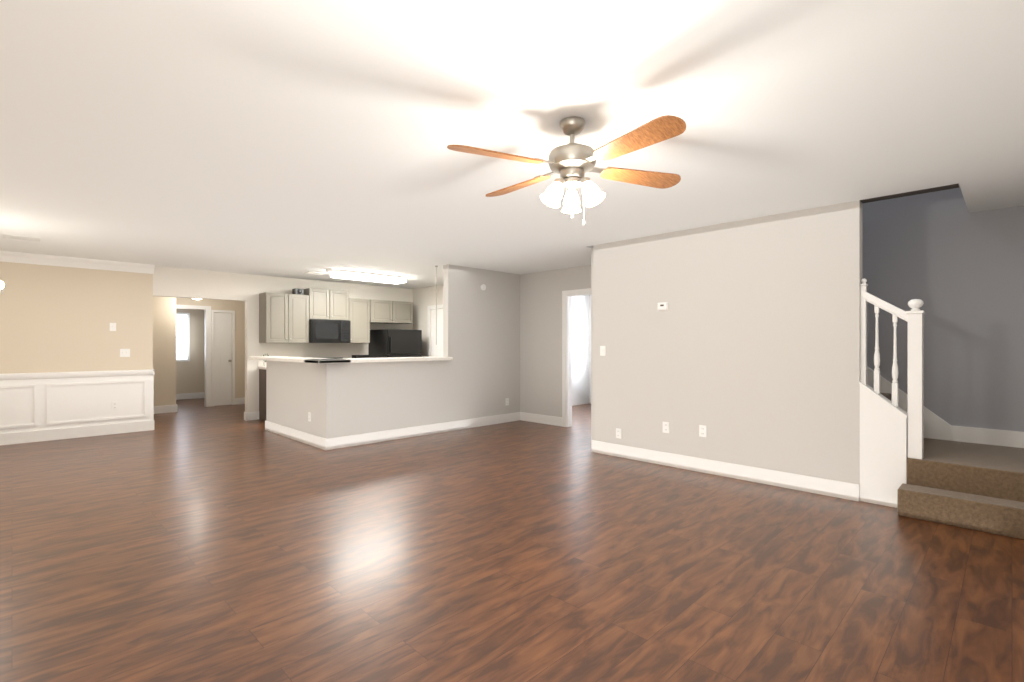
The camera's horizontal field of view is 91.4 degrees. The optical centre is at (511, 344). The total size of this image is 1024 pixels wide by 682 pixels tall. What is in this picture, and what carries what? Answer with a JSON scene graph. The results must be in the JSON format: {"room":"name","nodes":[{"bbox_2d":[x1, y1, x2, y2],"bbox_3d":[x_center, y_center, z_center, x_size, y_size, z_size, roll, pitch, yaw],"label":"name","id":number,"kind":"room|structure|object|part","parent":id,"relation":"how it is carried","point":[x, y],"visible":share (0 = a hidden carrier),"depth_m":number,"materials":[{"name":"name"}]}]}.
{"room":"living room","nodes":[
{"label":"living room","id":0,"kind":"room"},
{"bbox_2d":[153,296,244,405],"bbox_3d":[-6.403,0.055,10.150,2.500,2.510,4.630,0,0,-45],"label":"wall","id":1,"kind":"structure","parent":0,"point":[172,377],"depth_m":10.62,"materials":[{"name":"beige paint"}]},
{"bbox_2d":[154,404,176,413],"bbox_3d":[-6.731,1.240,9.401,0.736,0.140,0.046,0,0,-45],"label":"baseboard","id":2,"kind":"structure","parent":1,"relation":"attached to","point":[168,408],"depth_m":9.51,"materials":[{"name":"white wood"}]},
{"bbox_2d":[176,313,189,361],"bbox_3d":[-8.013,-0.165,11.620,0.900,1.150,0.035,0,0,-45],"label":"room window","id":3,"kind":"structure","parent":1,"relation":"in","point":[182,336],"depth_m":11.83,"materials":[{"name":"white glass"}]},
{"bbox_2d":[176,392,203,399],"bbox_3d":[-7.879,1.240,11.768,1.860,0.140,0.016,0,0,-45],"label":"baseboard","id":4,"kind":"structure","parent":1,"relation":"attached to","point":[200,394],"depth_m":11.94,"materials":[{"name":"white wood"}]},
{"bbox_2d":[176,305,234,406],"bbox_3d":[-6.493,0.258,10.322,1.405,2.105,0.018,0,0,-45],"label":"door frame","id":5,"kind":"structure","parent":1,"relation":"attached to","point":[208,313],"depth_m":10.50,"materials":[{"name":"white wood"}]},
{"bbox_2d":[214,313,231,405],"bbox_3d":[-6.191,0.320,10.695,0.342,1.972,0.040,0,0,-45],"label":"closet door","id":6,"kind":"structure","parent":1,"relation":"in","point":[222,357],"depth_m":10.68,"materials":[{"name":"white wood"}]},
{"bbox_2d":[235,397,244,403],"bbox_3d":[-5.867,1.240,10.951,0.370,0.140,0.016,0,0,-45],"label":"baseboard","id":7,"kind":"structure","parent":1,"relation":"attached to","point":[237,400],"depth_m":10.89,"materials":[{"name":"white wood"}]},
{"bbox_2d":[0,262,412,411],"bbox_3d":[-4.759,0.055,8.436,7.440,2.510,0.120,0,0,-45],"label":"wall","id":8,"kind":"structure","parent":0,"point":[56,318],"depth_m":7.29,"materials":[{"name":"beige paint"}]},
{"bbox_2d":[0,251,154,444],"bbox_3d":[-6.375,0.055,6.753,2.535,2.510,0.215,0,0,-45],"label":"trim","id":9,"kind":"structure","parent":8,"relation":"attached to","point":[44,406],"depth_m":6.97,"materials":[{"name":"white wood"}]},
{"bbox_2d":[110,323,115,330],"bbox_3d":[-5.813,-0.250,7.284,0.075,0.118,0.018,0,0,-45],"label":"light switch","id":10,"kind":"object","parent":8,"relation":"attached to","point":[112,326],"visible":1,"depth_m":7.28,"materials":[{"name":"white plastic"}]},
{"bbox_2d":[112,402,117,409],"bbox_3d":[-5.793,0.900,7.298,0.075,0.118,0.010,0,0,-45],"label":"electrical outlet","id":11,"kind":"object","parent":8,"relation":"attached to","point":[114,405],"visible":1,"depth_m":7.29,"materials":[{"name":"white plastic"}]},
{"bbox_2d":[120,349,129,356],"bbox_3d":[-5.714,0.130,7.383,0.120,0.118,0.018,0,0,-45],"label":"light switch","id":12,"kind":"object","parent":8,"relation":"attached to","point":[124,352],"visible":1,"depth_m":7.38,"materials":[{"name":"white plastic"}]},
{"bbox_2d":[259,292,310,342],"bbox_3d":[-4.023,-0.450,8.846,0.740,0.860,0.340,0,0,-45],"label":"upper cabinet","id":13,"kind":"object","parent":8,"relation":"attached to","point":[284,318],"depth_m":8.69,"materials":[{"name":"white wood"}]},
{"bbox_2d":[292,288,303,294],"bbox_3d":[-3.859,-0.937,8.986,0.150,0.106,0.234,0,0,-45],"label":"speaker","id":14,"kind":"object","parent":13,"relation":"on","point":[297,291],"visible":0.92,"depth_m":8.91},
{"bbox_2d":[304,288,348,319],"bbox_3d":[-3.493,-0.730,9.376,0.760,0.560,0.340,0,0,-45],"label":"upper cabinet","id":15,"kind":"object","parent":8,"relation":"attached to","point":[326,304],"depth_m":9.24,"materials":[{"name":"white wood"}]},
{"bbox_2d":[309,319,350,342],"bbox_3d":[-3.456,-0.233,9.339,0.750,0.425,0.445,0,0,-45],"label":"over-the-range microwave","id":16,"kind":"object","parent":15,"relation":"attached to","point":[329,331],"visible":1,"depth_m":9.16,"materials":[{"name":"black metal"}]},
{"bbox_2d":[347,296,374,342],"bbox_3d":[-3.037,-0.450,9.811,0.499,0.860,0.369,0,0,-45],"label":"upper cabinet","id":17,"kind":"object","parent":8,"relation":"attached to","point":[361,312],"depth_m":9.70,"materials":[{"name":"white wood"}]},
{"bbox_2d":[375,300,412,323],"bbox_3d":[-2.556,-0.655,10.292,0.980,0.450,0.369,0,0,-45],"label":"upper cabinet","id":18,"kind":"object","parent":8,"relation":"attached to","point":[387,312],"depth_m":10.19,"materials":[{"name":"white wood"}]},
{"bbox_2d":[266,360,321,436],"bbox_3d":[-3.037,0.775,7.011,0.120,1.070,1.910,0,0,-45],"label":"wall","id":19,"kind":"structure","parent":0,"point":[293,389],"depth_m":6.86,"materials":[{"name":"grey paint"}]},
{"bbox_2d":[265,421,321,448],"bbox_3d":[-3.038,1.240,6.937,0.046,0.140,2.046,0,0,-45],"label":"baseboard","id":20,"kind":"structure","parent":19,"relation":"attached to","point":[310,439],"depth_m":6.83,"materials":[{"name":"white wood"}]},
{"bbox_2d":[249,356,350,363],"bbox_3d":[-3.055,0.214,7.029,0.420,0.045,2.500,0,0,-45],"label":"countertop","id":21,"kind":"structure","parent":19,"relation":"on","point":[319,360],"depth_m":6.64,"materials":[{"name":"white stone"}]},
{"bbox_2d":[322,264,519,438],"bbox_3d":[-1.121,0.055,7.449,3.450,2.510,0.120,0,0,-45],"label":"wall","id":22,"kind":"structure","parent":0,"point":[478,376],"depth_m":7.60,"materials":[{"name":"grey paint"}]},
{"bbox_2d":[349,357,452,362],"bbox_3d":[-1.600,0.214,7.013,1.616,0.045,0.420,0,0,-45],"label":"countertop","id":23,"kind":"structure","parent":22,"relation":"on","point":[392,359],"depth_m":6.79,"materials":[{"name":"white stone"}]},
{"bbox_2d":[322,412,521,449],"bbox_3d":[-1.078,1.240,7.396,3.466,0.140,0.016,0,0,-45],"label":"baseboard","id":24,"kind":"structure","parent":22,"relation":"attached to","point":[380,436],"depth_m":7.07,"materials":[{"name":"white wood"}]},
{"bbox_2d":[0,398,1023,681],"bbox_3d":[-1.874,1.370,7.884,11.100,0.120,15.800,0,0,-45],"label":"floor","id":25,"kind":"structure","parent":0,"point":[194,540],"depth_m":2.91,"materials":[{"name":"brown wood"}]},
{"bbox_2d":[259,369,265,420],"bbox_3d":[-3.927,0.870,8.749,0.740,0.880,0.606,0,0,-45],"label":"base cabinet","id":26,"kind":"object","parent":25,"relation":"on","point":[262,391],"depth_m":8.58,"materials":[{"name":"wood"}]},
{"bbox_2d":[352,355,369,357],"bbox_3d":[-2.927,0.297,9.645,0.300,0.180,0.180,0,0,-45],"label":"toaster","id":27,"kind":"object","parent":26,"relation":"on","point":[360,356],"visible":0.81,"depth_m":9.57,"materials":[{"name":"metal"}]},
{"bbox_2d":[369,329,421,357],"bbox_3d":[-2.360,0.510,10.159,0.790,1.600,0.795,0,0,-45],"label":"refrigerator","id":28,"kind":"object","parent":25,"relation":"on","point":[386,343],"visible":0.46,"depth_m":9.89,"materials":[{"name":"black metal"}]},
{"bbox_2d":[881,393,1023,539],"bbox_3d":[2.820,-0.125,4.941,1.416,2.870,4.192,0,0,-45],"label":"stairs","id":29,"kind":"object","parent":25,"relation":"on","point":[974,486],"visible":0.08,"depth_m":3.69,"materials":[{"name":"brown carpet"}]},
{"bbox_2d":[859,279,950,507],"bbox_3d":[2.542,-0.284,5.370,1.210,3.188,3.200,0,0,-45],"label":"stair railing","id":30,"kind":"object","parent":29,"relation":"attached to","point":[898,428],"visible":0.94,"depth_m":4.05,"materials":[{"name":"white wood"}]},
{"bbox_2d":[0,0,1023,288],"bbox_3d":[-1.874,-1.350,7.884,11.100,0.300,15.800,0,0,-45],"label":"ceiling","id":31,"kind":"structure","parent":0,"point":[288,138],"depth_m":2.67,"materials":[{"name":"paint"}]},
{"bbox_2d":[0,280,4,293],"bbox_3d":[-5.199,-0.847,4.734,0.554,0.706,0.532,0,0,-45],"label":"dining chandelier","id":32,"kind":"object","parent":31,"relation":"hanging from","point":[2,285],"visible":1,"depth_m":4.94,"materials":[{"name":"silver metal"}]},
{"bbox_2d":[3,235,40,241],"bbox_3d":[-5.530,-1.194,5.643,0.300,0.012,0.180,0,0,-45],"label":"ceiling vent","id":33,"kind":"object","parent":31,"relation":"in","point":[21,238],"visible":1,"depth_m":5.63,"materials":[{"name":"white metal"}]},
{"bbox_2d":[305,271,326,274],"bbox_3d":[-3.309,-1.194,8.429,0.300,0.012,0.200,0,0,-45],"label":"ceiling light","id":34,"kind":"object","parent":31,"relation":"in","point":[317,273],"visible":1,"depth_m":8.42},
{"bbox_2d":[329,269,407,283],"bbox_3d":[-2.439,-1.150,8.591,1.300,0.100,0.360,0,0,-45],"label":"light","id":35,"kind":"object","parent":31,"relation":"attached to","point":[358,275],"visible":1,"depth_m":8.42,"materials":[{"name":"white plastic"}]},
{"bbox_2d":[435,266,437,344],"bbox_3d":[-1.160,-0.595,7.665,0.040,1.210,0.040,0,0,-45],"label":"hanging rod","id":36,"kind":"object","parent":31,"relation":"hanging from","point":[436,304],"visible":1,"depth_m":7.66,"materials":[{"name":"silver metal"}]},
{"bbox_2d":[447,115,685,224],"bbox_3d":[0.318,-0.921,2.672,1.179,0.558,0.919,0,0,14],"label":"ceiling fan","id":37,"kind":"object","parent":31,"relation":"hanging from","point":[572,163],"visible":1,"depth_m":2.63,"materials":[{"name":"brown wood"}]},
{"bbox_3d":[0.332,-0.797,2.679,0.336,0.138,0.326,0,0,-45],"label":"lamp shade","id":38,"kind":"part","parent":37,"relation":"part of","materials":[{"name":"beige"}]},
{"bbox_2d":[572,295,588,405],"bbox_3d":[0.711,0.055,10.115,2.670,2.510,0.100,0,0,-45],"label":"wall","id":39,"kind":"structure","parent":0,"point":[581,349],"depth_m":10.82,"materials":[{"name":"white paint"}]},
{"bbox_2d":[589,295,590,403],"bbox_3d":[3.012,0.055,9.801,0.120,2.510,3.800,0,0,-45],"label":"wall","id":40,"kind":"structure","parent":0,"point":[589,295],"depth_m":11.02,"materials":[{"name":"white paint"}]},
{"bbox_2d":[413,187,1023,439],"bbox_3d":[1.361,-1.290,7.492,0.120,5.200,10.110,0,0,-45],"label":"wall","id":41,"kind":"structure","parent":0,"point":[951,262],"depth_m":4.74,"materials":[{"name":"grey paint"}]},
{"bbox_2d":[428,304,442,356],"bbox_3d":[-1.435,0.253,10.190,0.018,2.115,0.950,0,0,-45],"label":"door frame","id":42,"kind":"structure","parent":41,"relation":"attached to","point":[432,306],"depth_m":10.47,"materials":[{"name":"white wood"}]},
{"bbox_2d":[431,309,442,356],"bbox_3d":[-1.400,0.290,10.225,0.792,2.032,0.040,0,0,45],"label":"pantry door","id":43,"kind":"structure","parent":41,"relation":"in","point":[437,350],"depth_m":10.34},
{"bbox_2d":[522,412,561,425],"bbox_3d":[0.479,1.240,8.278,0.016,0.140,0.910,0,0,-45],"label":"baseboard","id":44,"kind":"structure","parent":41,"relation":"attached to","point":[552,420],"depth_m":8.24,"materials":[{"name":"white wood"}]},
{"bbox_2d":[562,288,590,426],"bbox_3d":[1.174,0.233,7.666,0.138,2.155,0.930,0,0,-45],"label":"door frame","id":45,"kind":"structure","parent":41,"relation":"attached to","point":[567,295],"depth_m":7.92,"materials":[{"name":"white wood"}]},
{"bbox_2d":[951,426,1023,447],"bbox_3d":[4.449,0.830,4.308,0.016,0.140,1.000,0,0,-45],"label":"baseboard","id":46,"kind":"structure","parent":41,"relation":"attached to","point":[1007,438],"depth_m":4.48,"materials":[{"name":"white wood"}]},
{"bbox_2d":[587,183,959,500],"bbox_3d":[2.581,-1.340,5.409,1.500,5.300,3.800,0,0,-45],"label":"wall","id":47,"kind":"structure","parent":0,"point":[744,348],"depth_m":4.86,"materials":[{"name":"paint"}]},
{"bbox_2d":[600,346,605,355],"bbox_3d":[1.083,0.080,5.976,0.075,0.118,0.018,0,0,45],"label":"light switch","id":48,"kind":"object","parent":47,"relation":"attached to","point":[602,350],"visible":1,"depth_m":5.97,"materials":[{"name":"white plastic"}]},
{"bbox_2d":[616,428,620,438],"bbox_3d":[1.241,1.040,5.823,0.070,0.115,0.010,0,0,45],"label":"electrical outlet","id":49,"kind":"object","parent":47,"relation":"attached to","point":[618,432],"visible":1,"depth_m":5.82,"materials":[{"name":"white plastic"}]},
{"bbox_2d":[658,302,667,309],"bbox_3d":[1.632,-0.410,5.422,0.120,0.085,0.024,0,0,45],"label":"thermostat","id":50,"kind":"object","parent":47,"relation":"attached to","point":[662,305],"visible":0.98,"depth_m":5.41,"materials":[{"name":"white plastic"}]},
{"bbox_2d":[663,422,668,432],"bbox_3d":[1.662,0.900,5.402,0.075,0.118,0.010,0,0,45],"label":"electrical outlet","id":51,"kind":"object","parent":47,"relation":"attached to","point":[665,427],"visible":1,"depth_m":5.40,"materials":[{"name":"white plastic"}]},
{"bbox_2d":[699,425,706,436],"bbox_3d":[1.951,0.890,5.113,0.075,0.118,0.010,0,0,45],"label":"electrical outlet","id":52,"kind":"object","parent":47,"relation":"attached to","point":[702,430],"visible":1,"depth_m":5.11,"materials":[{"name":"white plastic"}]},
{"bbox_2d":[592,440,858,500],"bbox_3d":[1.933,1.240,5.127,0.016,0.140,2.716,0,0,-45],"label":"baseboard","id":53,"kind":"structure","parent":47,"relation":"attached to","point":[845,490],"depth_m":4.86,"materials":[{"name":"white wood"}]},
{"bbox_2d":[860,184,958,202],"bbox_3d":[3.159,-1.199,3.995,0.118,0.006,0.613,0,0,-45],"label":"trim","id":54,"kind":"structure","parent":47,"relation":"attached to","point":[952,186],"depth_m":3.97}
]}

